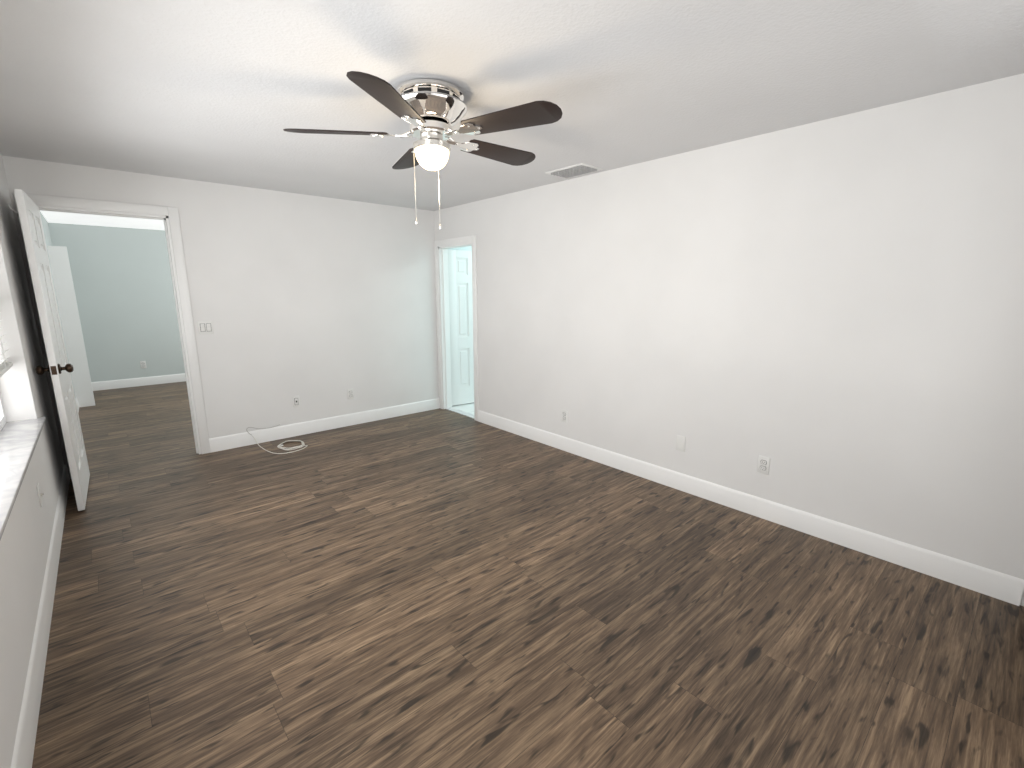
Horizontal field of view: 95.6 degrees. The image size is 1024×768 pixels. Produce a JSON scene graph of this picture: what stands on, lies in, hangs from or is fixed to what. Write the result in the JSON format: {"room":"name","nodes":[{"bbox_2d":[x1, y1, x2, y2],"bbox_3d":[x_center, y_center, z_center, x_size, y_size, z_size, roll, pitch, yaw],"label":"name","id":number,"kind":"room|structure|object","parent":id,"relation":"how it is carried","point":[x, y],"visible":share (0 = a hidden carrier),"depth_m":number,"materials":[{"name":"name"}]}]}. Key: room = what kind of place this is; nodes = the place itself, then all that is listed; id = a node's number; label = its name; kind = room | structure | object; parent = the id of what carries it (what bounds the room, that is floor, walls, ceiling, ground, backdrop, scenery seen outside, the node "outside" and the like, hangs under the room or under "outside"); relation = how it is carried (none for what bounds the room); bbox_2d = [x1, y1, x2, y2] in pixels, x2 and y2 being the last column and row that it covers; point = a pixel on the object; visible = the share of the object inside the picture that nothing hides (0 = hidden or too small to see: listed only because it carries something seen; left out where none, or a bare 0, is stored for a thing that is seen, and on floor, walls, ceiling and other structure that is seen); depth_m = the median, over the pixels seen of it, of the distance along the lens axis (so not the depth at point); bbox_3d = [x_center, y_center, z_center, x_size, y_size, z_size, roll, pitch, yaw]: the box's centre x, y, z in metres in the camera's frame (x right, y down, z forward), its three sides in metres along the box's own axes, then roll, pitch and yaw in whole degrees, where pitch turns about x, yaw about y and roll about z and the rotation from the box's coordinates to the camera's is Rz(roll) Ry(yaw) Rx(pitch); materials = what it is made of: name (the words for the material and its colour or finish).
{"room":"empty bedroom","nodes":[
{"label":"empty bedroom","id":0,"kind":"room"},
{"bbox_2d":[0,154,75,767],"bbox_3d":[-3.218,-0.311,2.952,0.200,2.390,10.030,-10,15,-40],"label":"wall","id":1,"kind":"structure","parent":0,"point":[25,540],"depth_m":2.57,"materials":[{"name":"paint"}]},
{"bbox_2d":[0,395,5,430],"label":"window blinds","id":2,"kind":"object","parent":1,"relation":"attached to","point":[2,415],"depth_m":2.65,"materials":[{"name":"white plastic"}]},
{"bbox_2d":[0,335,12,376],"label":"window blinds","id":3,"kind":"object","parent":1,"relation":"attached to","point":[5,366],"depth_m":2.50,"materials":[{"name":"white plastic"}]},
{"bbox_2d":[0,417,45,539],"bbox_3d":[-1.768,0.476,1.498,0.185,0.022,3.460,-10,15,-40],"label":"sill","id":4,"kind":"structure","parent":1,"relation":"attached to","point":[18,441],"depth_m":2.16,"materials":[{"name":"white stone"}]},
{"bbox_2d":[36,483,43,506],"bbox_3d":[-2.479,0.582,2.444,0.018,0.115,0.070,-10,15,-40],"label":"outlet","id":5,"kind":"object","parent":1,"relation":"attached to","point":[39,494],"visible":1,"depth_m":2.42,"materials":[{"name":"white plastic"}]},
{"bbox_2d":[11,464,69,767],"bbox_3d":[-1.713,1.102,1.660,0.015,0.132,5.480,-10,15,-40],"label":"baseboard","id":6,"kind":"structure","parent":1,"relation":"attached to","point":[23,751],"depth_m":1.83,"materials":[{"name":"white wood"}]},
{"bbox_2d":[8,189,89,510],"bbox_3d":[-3.180,-0.206,3.237,0.177,2.049,0.821,-10,15,-40],"label":"door","id":7,"kind":"structure","parent":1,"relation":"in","point":[60,369],"depth_m":3.06,"materials":[{"name":"white wood"}]},
{"bbox_2d":[47,246,94,406],"bbox_3d":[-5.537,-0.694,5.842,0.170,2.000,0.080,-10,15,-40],"label":"door","id":8,"kind":"structure","parent":0,"point":[68,308],"depth_m":5.80,"materials":[{"name":"white wood"}]},
{"bbox_2d":[48,223,184,381],"bbox_3d":[-4.928,-1.318,7.950,3.980,2.390,0.120,-10,15,-40],"label":"wall","id":9,"kind":"structure","parent":0,"point":[123,287],"depth_m":7.03,"materials":[{"name":"paint"}]},
{"bbox_2d":[91,373,185,390],"bbox_3d":[-4.928,-0.194,8.085,3.860,0.132,0.015,-10,15,-40],"label":"baseboard","id":10,"kind":"structure","parent":9,"relation":"attached to","point":[126,383],"depth_m":7.27,"materials":[{"name":"white wood"}]},
{"bbox_2d":[140,361,146,368],"bbox_3d":[-5.793,-0.303,7.289,0.070,0.115,0.009,-10,15,-40],"label":"outlet","id":11,"kind":"object","parent":9,"relation":"attached to","point":[143,364],"visible":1,"depth_m":7.29,"materials":[{"name":"white plastic"}]},
{"bbox_2d":[2,155,471,477],"bbox_3d":[-1.335,-0.809,5.423,5.960,2.390,0.120,-10,15,-40],"label":"wall","id":12,"kind":"structure","parent":0,"point":[319,305],"depth_m":4.58,"materials":[{"name":"paint"}]},
{"bbox_2d":[13,192,210,479],"bbox_3d":[-3.193,-0.365,3.830,0.950,2.150,0.136,-10,15,-40],"label":"door frame","id":13,"kind":"structure","parent":12,"relation":"attached to","point":[171,213],"depth_m":3.92,"materials":[{"name":"white wood"}]},
{"bbox_2d":[197,321,213,333],"bbox_3d":[-2.731,-0.504,4.138,0.116,0.115,0.014,-10,15,-40],"label":"light switch","id":14,"kind":"object","parent":12,"relation":"attached to","point":[205,327],"visible":1,"depth_m":4.14,"materials":[{"name":"white plastic"}]},
{"bbox_2d":[292,396,299,406],"bbox_3d":[-2.207,0.179,4.750,0.070,0.115,0.009,-10,15,-40],"label":"wall outlet","id":15,"kind":"object","parent":12,"relation":"attached to","point":[296,401],"visible":1,"depth_m":4.75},
{"bbox_2d":[209,398,439,452],"bbox_3d":[-1.856,0.407,5.107,2.510,0.132,0.015,-10,15,-40],"label":"baseboard","id":16,"kind":"structure","parent":12,"relation":"attached to","point":[226,442],"depth_m":4.91,"materials":[{"name":"white wood"}]},
{"bbox_2d":[347,388,353,398],"bbox_3d":[-1.780,0.109,5.120,0.070,0.115,0.009,-10,15,-40],"label":"duplex electrical outlet","id":17,"kind":"object","parent":12,"relation":"attached to","point":[350,392],"visible":1,"depth_m":5.12,"materials":[{"name":"white plastic"}]},
{"bbox_2d":[0,0,1023,229],"bbox_3d":[-0.983,-1.911,4.640,6.160,0.080,10.030,-10,15,-40],"label":"ceiling","id":18,"kind":"structure","parent":0,"point":[227,92],"depth_m":2.02,"materials":[{"name":"paint"}]},
{"bbox_2d":[283,71,562,229],"bbox_3d":[-0.348,-1.085,2.288,1.242,0.610,1.292,-10,15,-40],"label":"ceiling fan","id":19,"kind":"object","parent":18,"relation":"attached to","point":[432,112],"visible":1,"depth_m":2.10,"materials":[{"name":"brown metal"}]},
{"bbox_2d":[545,163,602,177],"bbox_3d":[0.481,-1.656,3.621,0.250,0.017,0.380,-10,15,-40],"label":"ceiling vent","id":20,"kind":"object","parent":18,"relation":"in","point":[575,170],"visible":0.98,"depth_m":3.58,"materials":[{"name":"white metal"}]},
{"bbox_2d":[32,381,1023,767],"bbox_3d":[-0.983,0.500,5.126,6.160,0.061,10.030,-10,15,-40],"label":"floor","id":21,"kind":"structure","parent":0,"point":[438,589],"depth_m":2.10,"materials":[{"name":"brown wood"}]},
{"bbox_2d":[246,424,307,453],"bbox_3d":[-2.240,0.514,4.448,0.440,0.185,0.508,-10,15,-40],"label":"coil","id":22,"kind":"object","parent":21,"relation":"on","point":[295,447],"visible":0.96,"depth_m":4.45,"materials":[{"name":"white metal"}]},
{"bbox_2d":[434,73,1023,579],"bbox_3d":[0.798,-0.498,3.881,0.120,2.390,5.060,-10,15,-40],"label":"wall","id":23,"kind":"structure","parent":0,"point":[826,317],"depth_m":2.74,"materials":[{"name":"paint"}]},
{"bbox_2d":[434,235,478,420],"bbox_3d":[-0.609,-0.644,5.468,0.136,2.050,0.817,-10,15,-40],"label":"door frame","id":24,"kind":"structure","parent":23,"relation":"attached to","point":[456,241],"depth_m":5.59,"materials":[{"name":"white wood"}]},
{"bbox_2d":[448,249,473,405],"bbox_3d":[-0.504,-0.708,5.980,0.674,1.948,0.184,-10,15,-40],"label":"door","id":25,"kind":"structure","parent":24,"relation":"in","point":[461,317],"depth_m":5.89,"materials":[{"name":"white wood"}]},
{"bbox_2d":[445,407,473,417],"bbox_3d":[-0.596,0.355,5.682,0.100,0.006,0.644,-10,15,-40],"label":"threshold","id":26,"kind":"structure","parent":23,"relation":"attached to","point":[461,412],"depth_m":5.69,"materials":[{"name":"stone"}]},
{"bbox_2d":[561,410,566,422],"bbox_3d":[0.485,0.299,4.305,0.009,0.115,0.070,-10,15,-40],"label":"electrical outlet","id":27,"kind":"object","parent":23,"relation":"attached to","point":[564,416],"visible":1,"depth_m":4.30,"materials":[{"name":"white plastic"}]},
{"bbox_2d":[676,435,685,451],"bbox_3d":[1.253,0.442,3.446,0.007,0.115,0.070,-10,15,-40],"label":"outlet","id":28,"kind":"object","parent":23,"relation":"attached to","point":[680,443],"visible":1,"depth_m":3.44,"materials":[{"name":"white plastic"}]},
{"bbox_2d":[478,410,1023,605],"bbox_3d":[1.019,0.678,3.759,0.015,0.132,4.240,-10,15,-40],"label":"baseboard","id":29,"kind":"structure","parent":23,"relation":"attached to","point":[990,582],"depth_m":2.87,"materials":[{"name":"white wood"}]},
{"bbox_2d":[757,455,769,474],"bbox_3d":[1.636,0.528,3.019,0.009,0.115,0.070,-10,15,-40],"label":"electrical outlet","id":30,"kind":"object","parent":23,"relation":"attached to","point":[763,464],"visible":1,"depth_m":3.02,"materials":[{"name":"white plastic"}]},
{"bbox_3d":[2.949,-0.222,2.512,1.260,2.390,0.120,-10,15,-40],"label":"wall","id":31,"kind":"structure","parent":0,"visible":0},
{"bbox_2d":[1020,589,1023,605],"bbox_3d":[2.949,0.903,2.647,1.380,0.132,0.015,-10,15,-40],"label":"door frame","id":32,"kind":"object","parent":31,"relation":"attached to","point":[1022,602],"visible":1,"depth_m":2.21,"materials":[{"name":"white wood"}]}
]}

